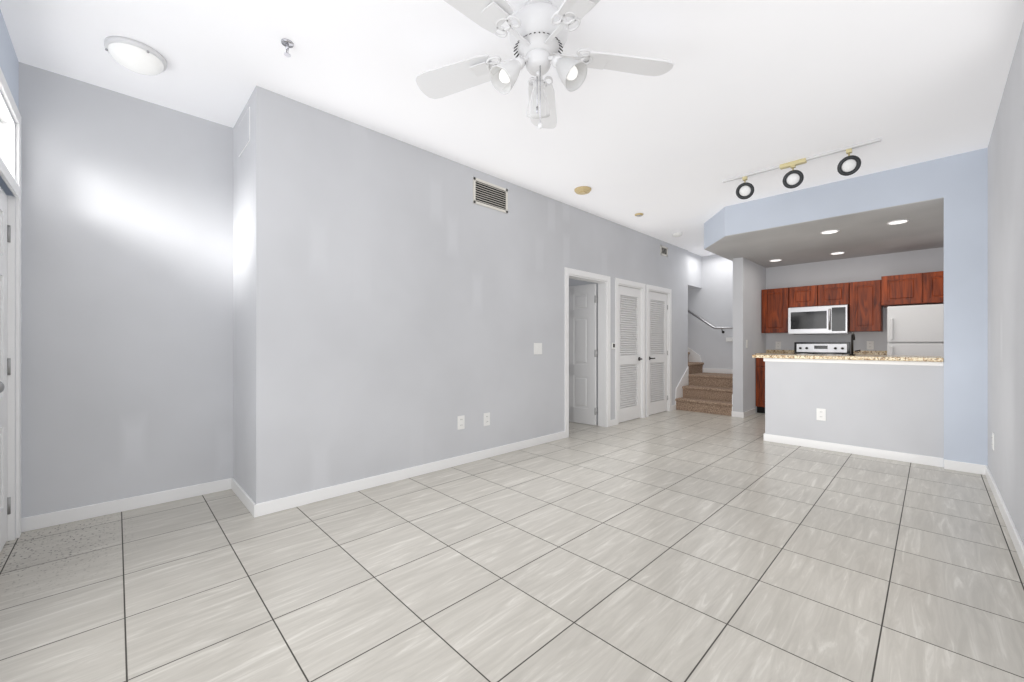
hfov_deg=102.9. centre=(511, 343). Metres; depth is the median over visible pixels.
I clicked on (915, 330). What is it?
refrigerator
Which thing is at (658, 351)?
louvered door
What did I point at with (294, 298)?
wall
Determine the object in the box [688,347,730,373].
trim
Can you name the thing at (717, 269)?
wall
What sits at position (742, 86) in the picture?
ceiling
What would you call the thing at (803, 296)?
upper cabinet
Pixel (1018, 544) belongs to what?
baseboard
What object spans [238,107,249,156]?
air vent
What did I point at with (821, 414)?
outlet
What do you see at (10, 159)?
door frame
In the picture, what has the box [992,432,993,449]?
outlet
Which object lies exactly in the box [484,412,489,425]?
outlet
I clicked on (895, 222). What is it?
recessed light
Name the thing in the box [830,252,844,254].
recessed light
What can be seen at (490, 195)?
air vent
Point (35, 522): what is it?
baseboard
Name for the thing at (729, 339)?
light switch
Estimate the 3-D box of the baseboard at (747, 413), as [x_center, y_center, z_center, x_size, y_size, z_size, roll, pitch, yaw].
[3.475,1.011,5.972,0.553,0.078,0.013,0,0,-44]
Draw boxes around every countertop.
[752,354,943,361]
[755,350,886,354]
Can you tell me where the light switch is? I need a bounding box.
[534,343,541,353]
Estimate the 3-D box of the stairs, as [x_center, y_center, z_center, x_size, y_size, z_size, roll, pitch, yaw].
[2.490,0.330,7.441,1.155,1.440,3.192,0,0,-44]
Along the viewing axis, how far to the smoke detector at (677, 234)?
5.75 m
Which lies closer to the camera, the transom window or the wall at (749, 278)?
the transom window
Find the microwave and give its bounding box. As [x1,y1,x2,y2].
[788,305,850,334]
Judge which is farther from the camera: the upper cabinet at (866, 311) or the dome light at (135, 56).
the upper cabinet at (866, 311)
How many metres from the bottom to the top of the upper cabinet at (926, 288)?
0.375 m
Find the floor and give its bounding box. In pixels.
[0,410,1023,681]
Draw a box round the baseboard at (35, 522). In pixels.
[21,479,228,532]
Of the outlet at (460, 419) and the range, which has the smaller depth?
the outlet at (460, 419)
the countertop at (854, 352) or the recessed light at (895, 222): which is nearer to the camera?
the recessed light at (895, 222)
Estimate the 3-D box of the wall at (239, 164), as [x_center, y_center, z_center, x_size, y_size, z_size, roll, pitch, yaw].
[-1.790,-0.260,2.806,0.120,2.620,0.540,0,0,-44]
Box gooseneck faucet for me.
[849,333,860,354]
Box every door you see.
[0,187,10,551]
[569,284,596,424]
[619,286,641,422]
[649,291,667,414]
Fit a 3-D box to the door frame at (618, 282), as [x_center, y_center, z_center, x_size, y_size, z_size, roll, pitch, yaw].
[1.571,0.098,5.599,0.785,1.905,0.154,0,0,-44]
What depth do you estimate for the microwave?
5.77 m
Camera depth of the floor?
1.83 m
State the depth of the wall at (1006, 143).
2.37 m
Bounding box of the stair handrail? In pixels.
[688,310,732,332]
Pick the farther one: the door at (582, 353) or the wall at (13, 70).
the door at (582, 353)
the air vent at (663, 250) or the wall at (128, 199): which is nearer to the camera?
the wall at (128, 199)
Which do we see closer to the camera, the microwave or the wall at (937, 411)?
the wall at (937, 411)
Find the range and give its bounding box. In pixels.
[792,342,850,354]
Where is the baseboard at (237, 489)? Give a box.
[229,478,252,509]
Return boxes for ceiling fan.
[416,0,673,128]
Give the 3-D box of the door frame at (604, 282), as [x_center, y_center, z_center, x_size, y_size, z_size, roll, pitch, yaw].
[0.872,0.098,4.917,0.920,1.905,0.148,0,0,-44]
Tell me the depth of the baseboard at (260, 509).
3.04 m
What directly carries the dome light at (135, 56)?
attached to the ceiling
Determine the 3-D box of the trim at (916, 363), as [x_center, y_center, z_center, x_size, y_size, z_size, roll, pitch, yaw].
[3.247,0.171,3.992,0.144,0.038,1.345,0,0,-44]
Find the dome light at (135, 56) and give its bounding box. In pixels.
[104,36,166,75]
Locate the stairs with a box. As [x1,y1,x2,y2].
[675,352,732,415]
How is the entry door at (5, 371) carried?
in the wall at (13, 70)
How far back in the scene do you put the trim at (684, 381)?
6.68 m
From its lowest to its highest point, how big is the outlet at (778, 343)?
0.118 m
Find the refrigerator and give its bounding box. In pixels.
[887,304,943,361]
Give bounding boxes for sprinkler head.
[281,39,293,56]
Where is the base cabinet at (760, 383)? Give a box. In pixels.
[756,358,764,412]
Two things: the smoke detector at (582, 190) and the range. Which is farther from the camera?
the range
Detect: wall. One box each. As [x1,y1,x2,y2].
[0,10,23,517]
[24,64,231,517]
[232,101,247,493]
[248,86,703,503]
[704,247,943,373]
[732,257,767,412]
[765,189,987,465]
[988,21,1023,543]
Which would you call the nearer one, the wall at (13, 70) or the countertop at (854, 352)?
the wall at (13, 70)
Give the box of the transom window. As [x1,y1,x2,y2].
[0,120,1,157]
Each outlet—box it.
[457,415,464,429]
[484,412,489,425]
[776,341,780,348]
[817,408,825,420]
[867,341,873,349]
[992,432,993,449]
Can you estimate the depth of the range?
5.99 m
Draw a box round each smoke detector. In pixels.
[574,186,590,194]
[672,232,682,237]
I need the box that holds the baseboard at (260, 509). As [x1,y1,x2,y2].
[249,431,564,517]
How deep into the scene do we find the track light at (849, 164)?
3.49 m
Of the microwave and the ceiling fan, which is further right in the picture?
the microwave
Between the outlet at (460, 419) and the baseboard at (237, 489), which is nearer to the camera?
the baseboard at (237, 489)
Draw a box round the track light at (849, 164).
[723,138,880,198]
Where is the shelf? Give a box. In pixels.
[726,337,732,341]
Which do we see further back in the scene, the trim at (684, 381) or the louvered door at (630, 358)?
the trim at (684, 381)
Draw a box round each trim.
[675,367,688,404]
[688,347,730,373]
[763,358,943,365]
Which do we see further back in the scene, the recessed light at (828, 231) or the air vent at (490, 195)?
the recessed light at (828, 231)
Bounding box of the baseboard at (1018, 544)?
[981,465,1023,568]
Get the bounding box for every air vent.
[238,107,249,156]
[473,177,507,212]
[660,245,667,256]
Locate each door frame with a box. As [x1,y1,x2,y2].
[0,67,20,540]
[564,267,610,437]
[615,278,647,424]
[648,285,671,416]
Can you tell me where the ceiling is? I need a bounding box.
[0,0,1023,255]
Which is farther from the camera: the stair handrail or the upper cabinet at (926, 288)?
the stair handrail
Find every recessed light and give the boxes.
[769,259,781,261]
[821,230,838,233]
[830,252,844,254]
[887,219,908,224]
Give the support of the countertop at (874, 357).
on the base cabinet
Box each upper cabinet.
[761,287,788,332]
[789,285,817,307]
[818,282,849,305]
[850,280,882,331]
[881,271,943,307]
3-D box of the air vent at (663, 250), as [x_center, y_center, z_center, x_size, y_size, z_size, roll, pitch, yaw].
[2.329,-1.420,6.237,0.230,0.140,0.013,0,0,-44]
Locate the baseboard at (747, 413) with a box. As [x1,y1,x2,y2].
[741,408,754,417]
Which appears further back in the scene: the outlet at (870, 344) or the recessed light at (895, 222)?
the outlet at (870, 344)
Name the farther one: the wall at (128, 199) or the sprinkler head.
the wall at (128, 199)
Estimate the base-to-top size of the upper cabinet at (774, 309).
0.680 m
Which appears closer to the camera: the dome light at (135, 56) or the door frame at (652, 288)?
the dome light at (135, 56)
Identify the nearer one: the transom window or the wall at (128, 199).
the transom window
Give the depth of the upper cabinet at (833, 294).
5.74 m
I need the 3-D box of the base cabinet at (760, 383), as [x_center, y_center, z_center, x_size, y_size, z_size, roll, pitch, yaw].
[4.036,0.616,6.247,0.598,0.868,0.386,0,0,-44]

